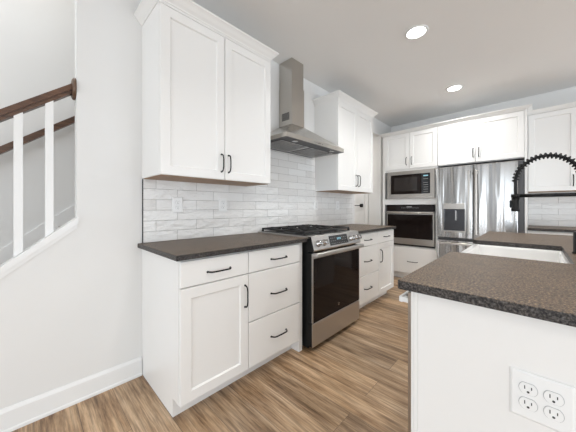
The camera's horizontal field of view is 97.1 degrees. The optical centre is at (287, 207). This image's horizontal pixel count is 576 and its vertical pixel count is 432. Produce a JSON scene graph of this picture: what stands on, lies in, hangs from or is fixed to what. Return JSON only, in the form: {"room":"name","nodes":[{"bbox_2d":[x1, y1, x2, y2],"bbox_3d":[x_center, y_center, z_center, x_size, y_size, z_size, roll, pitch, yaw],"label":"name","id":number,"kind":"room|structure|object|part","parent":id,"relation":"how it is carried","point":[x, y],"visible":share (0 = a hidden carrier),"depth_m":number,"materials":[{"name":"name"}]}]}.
{"room":"kitchen","nodes":[
{"label":"kitchen","id":0,"kind":"room"},
{"bbox_2d":[0,0,390,409],"bbox_3d":[-1.180,-0.938,2.486,1.220,4.200,7.800,0,0,44],"label":"wall","id":1,"kind":"structure","parent":0,"point":[72,312],"depth_m":1.66,"materials":[{"name":"white paint"}]},
{"bbox_2d":[0,204,74,264],"bbox_3d":[-2.325,0.534,1.992,0.020,2.320,2.500,0,0,44],"label":"trim","id":2,"kind":"structure","parent":1,"relation":"attached to","point":[38,233],"depth_m":2.17,"materials":[{"name":"white"}]},
{"bbox_2d":[0,116,74,154],"bbox_3d":[-2.085,-0.640,2.178,0.105,1.717,2.100,0,0,44],"label":"wall handrail","id":3,"kind":"object","parent":1,"relation":"attached to","point":[31,137],"visible":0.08,"depth_m":2.11,"materials":[{"name":"brown wood"}]},
{"bbox_2d":[0,217,77,278],"bbox_3d":[-1.727,0.591,1.105,0.107,1.066,1.255,0,0,44],"label":"trim","id":4,"kind":"structure","parent":1,"relation":"attached to","point":[62,231],"depth_m":1.40,"materials":[{"name":"white wood"}]},
{"bbox_2d":[0,78,76,257],"bbox_3d":[-1.699,-0.113,1.143,0.132,1.349,1.148,0,0,44],"label":"stair railing","id":5,"kind":"object","parent":4,"relation":"on","point":[16,111],"visible":1,"depth_m":1.40,"materials":[{"name":"walnut"},{"name":"white painted wood"}]},
{"bbox_3d":[-1.705,-0.253,1.137,0.060,0.989,1.131,0,0,44],"label":"handrail","id":6,"kind":"part","parent":5,"relation":"part of","materials":[{"name":"brown wood"}]},
{"bbox_2d":[0,357,141,431],"bbox_3d":[-1.570,1.100,1.190,0.020,0.125,1.596,0,0,44],"label":"baseboard","id":7,"kind":"structure","parent":1,"relation":"attached to","point":[16,416],"depth_m":1.48,"materials":[{"name":"white wood"}]},
{"bbox_2d":[134,0,278,185],"bbox_3d":[-0.566,-0.762,1.962,0.390,1.128,1.000,0,0,44],"label":"upper cabinet","id":8,"kind":"object","parent":1,"relation":"attached to","point":[206,80],"visible":1,"depth_m":1.75,"materials":[{"name":"white wood"}]},
{"bbox_3d":[-0.624,-0.722,1.705,0.020,1.041,0.444,0,0,44],"label":"door","id":9,"kind":"part","parent":8,"relation":"part of","materials":[{"name":"white wood"}]},
{"bbox_3d":[-0.566,-1.294,1.962,0.390,0.064,1.000,0,0,44],"label":"crown moulding","id":10,"kind":"part","parent":8,"relation":"part of","materials":[{"name":"white wood"}]},
{"bbox_3d":[-0.311,-0.722,2.029,0.020,1.041,0.446,0,0,44],"label":"door","id":11,"kind":"part","parent":8,"relation":"part of","materials":[{"name":"white wood"}]},
{"bbox_2d":[142,149,352,242],"bbox_3d":[-0.022,-0.195,2.798,0.010,0.886,2.857,0,0,44],"label":"tile backsplash","id":12,"kind":"structure","parent":1,"relation":"attached to","point":[290,195],"depth_m":2.39,"materials":[{"name":"white tile"}]},
{"bbox_3d":[-1.014,0.025,1.773,0.010,0.445,0.004,0,0,44],"label":"edge trim","id":13,"kind":"part","parent":12,"relation":"part of","materials":[{"name":"black"}]},
{"bbox_2d":[172,197,182,212],"bbox_3d":[-0.841,-0.019,1.940,0.009,0.118,0.078,0,0,44],"label":"wall outlet","id":14,"kind":"object","parent":12,"relation":"attached to","point":[177,202],"visible":1,"depth_m":1.94,"materials":[{"name":"white plastic"}]},
{"bbox_2d":[219,198,226,210],"bbox_3d":[-0.568,-0.025,2.223,0.009,0.118,0.078,0,0,44],"label":"wall outlet","id":15,"kind":"object","parent":12,"relation":"attached to","point":[222,201],"visible":1,"depth_m":2.22,"materials":[{"name":"white plastic"}]},
{"bbox_2d":[314,200,317,209],"bbox_3d":[0.353,-0.028,3.175,0.009,0.118,0.078,0,0,44],"label":"wall outlet","id":16,"kind":"object","parent":12,"relation":"attached to","point":[315,201],"visible":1,"depth_m":3.17,"materials":[{"name":"white plastic"}]},
{"bbox_3d":[0.969,0.025,3.823,0.010,0.445,0.005,0,0,44],"label":"edge trim","id":17,"kind":"part","parent":12,"relation":"part of","materials":[{"name":"white"}]},
{"bbox_2d":[270,58,343,157],"bbox_3d":[0.137,-1.066,2.635,0.465,0.942,0.902,0,0,44],"label":"range hood","id":18,"kind":"object","parent":1,"relation":"attached to","point":[291,136],"visible":0.98,"depth_m":2.63,"materials":[{"name":"silver metal"}]},
{"bbox_2d":[282,112,288,120],"bbox_3d":[-0.026,-0.945,2.655,0.105,0.076,0.002,0,0,44],"label":"vent grille","id":19,"kind":"object","parent":18,"relation":"attached to","point":[285,115],"depth_m":2.65,"materials":[{"name":"grey metal"}]},
{"bbox_2d":[312,90,377,193],"bbox_3d":[0.780,-0.762,3.354,0.390,1.128,0.982,0,0,44],"label":"upper cabinet","id":20,"kind":"object","parent":1,"relation":"attached to","point":[342,120],"visible":1,"depth_m":3.12,"materials":[{"name":"white wood"}]},
{"bbox_3d":[0.780,-1.294,3.354,0.390,0.064,0.982,0,0,44],"label":"crown moulding","id":21,"kind":"part","parent":20,"relation":"part of","materials":[{"name":"white wood"}]},
{"bbox_3d":[0.725,-0.722,3.101,0.020,1.041,0.436,0,0,44],"label":"door","id":22,"kind":"part","parent":20,"relation":"part of","materials":[{"name":"white wood"}]},
{"bbox_3d":[1.032,-0.722,3.418,0.020,1.041,0.436,0,0,44],"label":"door","id":23,"kind":"part","parent":20,"relation":"part of","materials":[{"name":"white wood"}]},
{"bbox_2d":[12,276,407,431],"bbox_3d":[-0.154,1.192,-0.927,10.200,0.060,11.520,0,0,44],"label":"floor","id":24,"kind":"structure","parent":0,"point":[355,379],"depth_m":1.56,"materials":[{"name":"brown wood"}]},
{"bbox_2d":[142,249,248,416],"bbox_3d":[-0.625,0.721,1.704,0.663,0.883,0.446,0,0,44],"label":"base cabinet","id":25,"kind":"object","parent":24,"relation":"on","point":[195,311],"visible":0.97,"depth_m":1.49,"materials":[{"name":"white wood"}]},
{"bbox_3d":[-0.794,0.721,1.569,0.606,0.883,0.018,0,0,44],"label":"panel","id":26,"kind":"part","parent":25,"relation":"part of","materials":[{"name":"white wood"}]},
{"bbox_3d":[-0.420,0.360,1.505,0.020,0.140,0.442,0,0,44],"label":"drawer","id":27,"kind":"part","parent":25,"relation":"part of","materials":[{"name":"white wood"}]},
{"bbox_3d":[-0.420,0.747,1.505,0.020,0.620,0.442,0,0,44],"label":"door","id":28,"kind":"part","parent":25,"relation":"part of","materials":[{"name":"white wood"}]},
{"bbox_3d":[-0.395,0.368,1.492,0.037,0.013,0.163,0,0,44],"label":"handle","id":29,"kind":"part","parent":25,"relation":"part of","materials":[{"name":"black metal"}]},
{"bbox_2d":[138,233,306,261],"bbox_3d":[-0.441,0.264,1.903,0.652,0.030,1.046,0,0,44],"label":"countertop","id":30,"kind":"structure","parent":25,"relation":"on","point":[194,248],"depth_m":1.70,"materials":[{"name":"grey stone"}]},
{"bbox_3d":[-0.265,0.572,1.626,0.036,0.151,0.013,0,0,44],"label":"handle","id":31,"kind":"part","parent":25,"relation":"part of","materials":[{"name":"black metal"}]},
{"bbox_2d":[240,243,301,377],"bbox_3d":[-0.277,0.721,2.063,0.663,0.883,0.552,0,0,44],"label":"base cabinet","id":32,"kind":"object","parent":24,"relation":"on","point":[274,273],"visible":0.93,"depth_m":1.82,"materials":[{"name":"white wood"}]},
{"bbox_3d":[-0.087,0.595,1.850,0.020,0.316,0.506,0,0,44],"label":"drawer","id":33,"kind":"part","parent":32,"relation":"part of","materials":[{"name":"white wood"}]},
{"bbox_3d":[-0.087,0.360,1.850,0.020,0.140,0.506,0,0,44],"label":"drawer","id":34,"kind":"part","parent":32,"relation":"part of","materials":[{"name":"white wood"}]},
{"bbox_3d":[-0.087,0.907,1.850,0.020,0.298,0.506,0,0,44],"label":"drawer","id":35,"kind":"part","parent":32,"relation":"part of","materials":[{"name":"white wood"}]},
{"bbox_3d":[-0.055,0.915,1.843,0.037,0.013,0.163,0,0,44],"label":"handle","id":36,"kind":"part","parent":32,"relation":"part of","materials":[{"name":"black metal"}]},
{"bbox_3d":[-0.118,0.721,2.265,0.611,0.883,0.040,0,0,44],"label":"filler panel","id":37,"kind":"part","parent":32,"relation":"part of","materials":[{"name":"white wood"}]},
{"bbox_2d":[258,224,363,347],"bbox_3d":[0.230,0.679,2.517,0.740,0.966,0.763,0,0,44],"label":"gas range","id":38,"kind":"object","parent":24,"relation":"on","point":[330,256],"visible":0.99,"depth_m":2.21,"materials":[{"name":"silver"}]},
{"bbox_2d":[258,228,355,238],"bbox_3d":[0.202,0.245,2.545,0.660,0.023,0.763,0,0,44],"label":"cooktop","id":39,"kind":"object","parent":38,"relation":"in","point":[335,233],"depth_m":2.30,"materials":[{"name":"black metal"}]},
{"bbox_3d":[0.258,0.295,2.066,0.049,0.055,0.054,0,0,44],"label":"knob","id":40,"kind":"part","parent":38,"relation":"part of","materials":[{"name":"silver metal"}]},
{"bbox_3d":[0.439,1.028,2.314,0.035,0.184,0.757,0,0,44],"label":"drawer","id":41,"kind":"part","parent":38,"relation":"part of","materials":[{"name":"silver metal"}]},
{"bbox_3d":[0.439,0.650,2.314,0.034,0.556,0.757,0,0,44],"label":"oven door","id":42,"kind":"part","parent":38,"relation":"part of","materials":[{"name":"black glass"}]},
{"bbox_3d":[0.455,1.028,2.298,0.009,0.188,0.757,0,0,44],"label":"drawer","id":43,"kind":"part","parent":38,"relation":"part of","materials":[{"name":"silver metal"}]},
{"bbox_3d":[0.449,0.297,2.309,0.056,0.118,0.757,0,0,44],"label":"control panel","id":44,"kind":"part","parent":38,"relation":"part of","materials":[{"name":"silver metal"}]},
{"bbox_3d":[0.461,0.671,2.297,0.002,0.514,0.735,0,0,44],"label":"glass","id":45,"kind":"part","parent":38,"relation":"part of","materials":[{"name":"black glass"}]},
{"bbox_3d":[0.476,0.381,2.277,0.053,0.036,0.761,0,0,44],"label":"handle","id":46,"kind":"part","parent":38,"relation":"part of","materials":[{"name":"silver metal"}]},
{"bbox_2d":[356,231,378,308],"bbox_3d":[0.674,0.721,3.048,0.663,0.883,0.587,0,0,44],"label":"base cabinet","id":47,"kind":"object","parent":24,"relation":"on","point":[369,254],"visible":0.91,"depth_m":2.88,"materials":[{"name":"white wood"}]},
{"bbox_2d":[331,224,395,233],"bbox_3d":[0.831,0.264,3.219,0.652,0.030,1.076,0,0,44],"label":"countertop","id":48,"kind":"structure","parent":47,"relation":"on","point":[361,228],"depth_m":3.13,"materials":[{"name":"grey stone"}]},
{"bbox_3d":[0.881,0.360,2.850,0.020,0.140,0.580,0,0,44],"label":"drawer","id":49,"kind":"part","parent":47,"relation":"part of","materials":[{"name":"white wood"}]},
{"bbox_3d":[0.881,0.907,2.850,0.020,0.298,0.580,0,0,44],"label":"drawer","id":50,"kind":"part","parent":47,"relation":"part of","materials":[{"name":"white wood"}]},
{"bbox_3d":[0.881,0.595,2.850,0.020,0.316,0.580,0,0,44],"label":"drawer","id":51,"kind":"part","parent":47,"relation":"part of","materials":[{"name":"white wood"}]},
{"bbox_2d":[371,229,393,301],"bbox_3d":[1.037,0.721,3.423,0.663,0.883,0.454,0,0,44],"label":"base cabinet","id":52,"kind":"object","parent":24,"relation":"on","point":[386,237],"visible":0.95,"depth_m":3.23,"materials":[{"name":"white wood"}]},
{"bbox_3d":[1.242,0.747,3.224,0.020,0.620,0.450,0,0,44],"label":"door","id":53,"kind":"part","parent":52,"relation":"part of","materials":[{"name":"white wood"}]},
{"bbox_3d":[1.242,0.360,3.224,0.020,0.140,0.450,0,0,44],"label":"drawer","id":54,"kind":"part","parent":52,"relation":"part of","materials":[{"name":"white wood"}]},
{"bbox_2d":[379,123,440,276],"bbox_3d":[2.098,-0.041,4.285,0.884,2.406,0.653,0,0,44],"label":"tall cabinet","id":55,"kind":"object","parent":24,"relation":"on","point":[416,148],"visible":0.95,"depth_m":4.05,"materials":[{"name":"white wood"}]},
{"bbox_3d":[1.795,-0.905,4.198,0.400,0.572,0.020,0,0,44],"label":"door","id":56,"kind":"part","parent":55,"relation":"part of","materials":[{"name":"white wood"}]},
{"bbox_3d":[1.998,-1.222,4.181,0.884,0.044,0.364,0,0,44],"label":"crown moulding","id":57,"kind":"part","parent":55,"relation":"part of","materials":[{"name":"white wood"}]},
{"bbox_2d":[386,205,435,248],"bbox_3d":[2.094,0.288,4.239,0.750,0.658,0.626,0,0,44],"label":"wall oven","id":58,"kind":"object","parent":55,"relation":"in","point":[415,225],"visible":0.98,"depth_m":4.00,"materials":[{"name":"grey"}]},
{"bbox_3d":[1.908,0.085,4.024,0.702,0.028,0.058,0,0,44],"label":"handle","id":59,"kind":"part","parent":58,"relation":"part of","materials":[{"name":"silver metal"}]},
{"bbox_3d":[1.924,0.303,4.046,0.682,0.382,0.004,0,0,44],"label":"glass","id":60,"kind":"part","parent":58,"relation":"part of","materials":[{"name":"black glass"}]},
{"bbox_3d":[1.940,0.009,4.056,0.718,0.100,0.024,0,0,44],"label":"control panel","id":61,"kind":"part","parent":58,"relation":"part of","materials":[{"name":"black glass"}]},
{"bbox_2d":[387,168,435,198],"bbox_3d":[2.079,-0.360,4.200,0.718,0.445,0.424,0,0,44],"label":"microwave oven","id":62,"kind":"object","parent":55,"relation":"in","point":[414,184],"visible":0.99,"depth_m":4.03,"materials":[{"name":"silver metal"}]},
{"bbox_3d":[1.898,-0.370,4.101,0.469,0.313,0.018,0,0,44],"label":"door","id":63,"kind":"part","parent":62,"relation":"part of","materials":[{"name":"black glass"}]},
{"bbox_3d":[2.113,-0.370,3.893,0.124,0.313,0.018,0,0,44],"label":"control panel","id":64,"kind":"part","parent":62,"relation":"part of","materials":[{"name":"black"}]},
{"bbox_3d":[1.938,0.847,4.060,0.798,0.419,0.020,0,0,44],"label":"drawer","id":65,"kind":"part","parent":55,"relation":"part of","materials":[{"name":"white wood"}]},
{"bbox_3d":[2.083,-0.905,3.920,0.391,0.572,0.020,0,0,44],"label":"door","id":66,"kind":"part","parent":55,"relation":"part of","materials":[{"name":"white wood"}]},
{"bbox_2d":[437,160,524,258],"bbox_3d":[2.715,0.291,3.603,0.932,1.742,0.718,0,0,44],"label":"refrigerator","id":67,"kind":"object","parent":24,"relation":"on","point":[472,200],"visible":0.56,"depth_m":3.39,"materials":[{"name":"grey metal"}]},
{"bbox_3d":[2.342,-0.072,3.577,0.424,1.000,0.062,0,0,44],"label":"door","id":68,"kind":"part","parent":67,"relation":"part of","materials":[{"name":"silver metal"}]},
{"bbox_3d":[2.505,0.792,3.420,0.876,0.660,0.062,0,0,44],"label":"freezer drawer","id":69,"kind":"part","parent":67,"relation":"part of","materials":[{"name":"silver metal"}]},
{"bbox_3d":[2.466,0.504,3.379,0.800,0.027,0.050,0,0,44],"label":"handle","id":70,"kind":"part","parent":67,"relation":"part of","materials":[{"name":"silver metal"}]},
{"bbox_3d":[2.430,-0.068,3.414,0.024,0.860,0.050,0,0,44],"label":"handle","id":71,"kind":"part","parent":67,"relation":"part of","materials":[{"name":"silver metal"}]},
{"bbox_3d":[2.487,-0.068,3.358,0.024,0.860,0.050,0,0,44],"label":"handle","id":72,"kind":"part","parent":67,"relation":"part of","materials":[{"name":"silver metal"}]},
{"bbox_3d":[2.660,-0.072,3.269,0.444,1.000,0.062,0,0,44],"label":"door","id":73,"kind":"part","parent":67,"relation":"part of","materials":[{"name":"silver metal"}]},
{"bbox_2d":[437,103,532,232],"bbox_3d":[2.782,-0.041,3.624,1.015,2.406,0.653,0,0,44],"label":"tall cabinet","id":74,"kind":"object","parent":24,"relation":"on","point":[499,135],"visible":0.98,"depth_m":3.37,"materials":[{"name":"white wood"}]},
{"bbox_3d":[2.393,-0.905,3.620,0.455,0.572,0.020,0,0,44],"label":"door","id":75,"kind":"part","parent":74,"relation":"part of","materials":[{"name":"white wood"}]},
{"bbox_3d":[2.647,-1.222,3.484,1.015,0.044,0.264,0,0,44],"label":"crown moulding","id":76,"kind":"part","parent":74,"relation":"part of","materials":[{"name":"white wood"}]},
{"bbox_3d":[2.733,-0.905,3.292,0.481,0.572,0.020,0,0,44],"label":"door","id":77,"kind":"part","parent":74,"relation":"part of","materials":[{"name":"white wood"}]},
{"bbox_3d":[3.121,-0.041,3.327,0.023,2.405,0.609,0,0,44],"label":"panel","id":78,"kind":"part","parent":74,"relation":"part of","materials":[{"name":"white wood"}]},
{"bbox_2d":[411,244,575,431],"bbox_3d":[1.622,0.721,1.376,1.049,0.883,2.410,0,0,44],"label":"base cabinet","id":79,"kind":"object","parent":24,"relation":"on","point":[463,354],"visible":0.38,"depth_m":0.74,"materials":[{"name":"white wood"}]},
{"bbox_2d":[399,291,410,431],"bbox_3d":[0.628,0.676,1.115,0.056,0.760,0.617,0,0,44],"label":"dishwasher","id":80,"kind":"object","parent":79,"relation":"in","point":[406,296],"visible":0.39,"depth_m":0.88,"materials":[{"name":"grey"}]},
{"bbox_3d":[0.619,0.330,1.120,0.035,0.022,0.592,0,0,44],"label":"handle","id":81,"kind":"part","parent":80,"relation":"part of","materials":[{"name":"white"}]},
{"bbox_3d":[0.637,0.674,1.106,0.011,0.756,0.617,0,0,44],"label":"door","id":82,"kind":"part","parent":80,"relation":"part of","materials":[{"name":"silver metal"}]},
{"bbox_3d":[0.430,0.721,0.863,0.022,0.883,0.016,0,0,44],"label":"corner trim","id":83,"kind":"part","parent":79,"relation":"part of","materials":[{"name":"white wood"}]},
{"bbox_2d":[398,231,575,326],"bbox_3d":[1.635,0.264,1.370,1.121,0.030,2.471,0,0,44],"label":"countertop","id":84,"kind":"structure","parent":79,"relation":"on","point":[542,290],"depth_m":0.88,"materials":[{"name":"grey stone"}]},
{"bbox_2d":[461,244,569,263],"bbox_3d":[1.348,0.389,1.515,0.486,0.218,0.730,0,0,44],"label":"farmhouse sink","id":85,"kind":"object","parent":84,"relation":"in","point":[502,251],"visible":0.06,"depth_m":1.74,"materials":[{"name":"white ceramic"}]},
{"bbox_2d":[509,152,575,253],"bbox_3d":[1.454,-0.033,1.422,0.327,0.561,0.140,0,0,44],"label":"spring faucet","id":86,"kind":"object","parent":84,"relation":"on","point":[514,204],"visible":1,"depth_m":1.47,"materials":[{"name":"black metal"}]},
{"bbox_3d":[1.462,-0.070,1.461,0.271,0.021,0.042,0,0,44],"label":"support arm","id":87,"kind":"part","parent":86,"relation":"part of","materials":[{"name":"black metal"}]},
{"bbox_2d":[510,366,574,431],"bbox_3d":[0.642,0.491,0.646,0.118,0.122,0.009,0,0,44],"label":"wall outlet","id":88,"kind":"object","parent":79,"relation":"attached to","point":[549,403],"visible":1,"depth_m":0.64,"materials":[{"name":"white plastic"}]},
{"bbox_2d":[518,396,537,411],"bbox_3d":[0.624,0.511,0.660,0.037,0.031,0.001,0,0,44],"label":"receptacle","id":89,"kind":"object","parent":88,"relation":"attached to","point":[525,403],"depth_m":0.66,"materials":[{"name":"white plastic"}]},
{"bbox_2d":[518,381,537,396],"bbox_3d":[0.624,0.472,0.660,0.037,0.031,0.001,0,0,44],"label":"receptacle","id":90,"kind":"object","parent":88,"relation":"attached to","point":[525,388],"depth_m":0.66,"materials":[{"name":"white plastic"}]},
{"bbox_2d":[543,406,564,422],"bbox_3d":[0.657,0.511,0.628,0.037,0.031,0.001,0,0,44],"label":"receptacle","id":91,"kind":"object","parent":88,"relation":"attached to","point":[551,414],"depth_m":0.63,"materials":[{"name":"white plastic"}]},
{"bbox_2d":[543,390,564,406],"bbox_3d":[0.657,0.472,0.628,0.037,0.031,0.001,0,0,44],"label":"receptacle","id":92,"kind":"object","parent":88,"relation":"attached to","point":[551,398],"depth_m":0.63,"materials":[{"name":"white plastic"}]},
{"bbox_2d":[528,230,572,235],"bbox_3d":[3.582,0.721,2.856,1.289,0.883,0.645,0,0,44],"label":"base cabinet","id":93,"kind":"object","parent":24,"relation":"on","point":[529,231],"visible":0.02,"depth_m":2.96,"materials":[{"name":"white wood"}]},
{"bbox_2d":[528,225,575,231],"bbox_3d":[3.582,0.264,2.856,1.288,0.030,0.644,0,0,44],"label":"countertop","id":94,"kind":"structure","parent":93,"relation":"on","point":[530,227],"depth_m":3.00,"materials":[{"name":"grey stone"}]},
{"bbox_2d":[192,0,575,126],"bbox_3d":[0.199,-1.577,-1.268,9.220,0.080,11.520,0,0,44],"label":"ceiling","id":95,"kind":"structure","parent":0,"point":[500,51],"depth_m":2.42,"materials":[{"name":"white paint"}]},
{"bbox_2d":[404,24,428,39],"bbox_3d":[1.126,-1.532,2.231,0.192,0.008,0.192,0,0,44],"label":"recessed light","id":96,"kind":"object","parent":95,"relation":"in","point":[418,31],"visible":1,"depth_m":2.23,"materials":[{"name":"white plastic"}]},
{"bbox_2d":[446,85,462,91],"bbox_3d":[2.144,-1.532,3.277,0.192,0.008,0.192,0,0,44],"label":"recessed light","id":97,"kind":"object","parent":95,"relation":"in","point":[453,88],"visible":1,"depth_m":3.28,"materials":[{"name":"white plastic"}]},
{"bbox_2d":[368,86,575,226],"bbox_3d":[4.160,-0.188,2.830,9.220,2.700,0.120,0,0,44],"label":"wall","id":98,"kind":"structure","parent":0,"point":[568,95],"depth_m":3.86,"materials":[{"name":"white paint"}]},
{"bbox_2d":[355,194,363,223],"bbox_3d":[1.280,0.138,5.476,0.750,2.030,0.076,0,0,44],"label":"door","id":99,"kind":"structure","parent":98,"relation":"in","point":[359,198],"depth_m":5.30,"materials":[{"name":"white"}]},
{"bbox_2d":[364,193,367,224],"bbox_3d":[1.301,0.098,5.498,0.920,2.130,0.018,0,0,44],"label":"trim","id":100,"kind":"structure","parent":98,"relation":"attached to","point":[365,194],"depth_m":5.19,"materials":[{"name":"white"}]},
{"bbox_2d":[528,102,575,192],"bbox_3d":[3.678,-0.722,2.956,1.289,1.044,0.368,0,0,44],"label":"upper cabinet","id":101,"kind":"object","parent":98,"relation":"attached to","point":[552,129],"visible":0.94,"depth_m":3.15,"materials":[{"name":"white wood"}]},
{"bbox_3d":[3.566,-1.222,2.840,1.289,0.044,0.045,0,0,44],"label":"crown moulding","id":102,"kind":"part","parent":101,"relation":"part of","materials":[{"name":"white wood"}]},
{"bbox_2d":[528,196,575,226],"bbox_3d":[3.803,0.030,3.085,1.288,0.436,0.008,0,0,44],"label":"tile backsplash","id":103,"kind":"structure","parent":98,"relation":"attached to","point":[542,211],"depth_m":3.37,"materials":[{"name":"white tile"}]}
]}

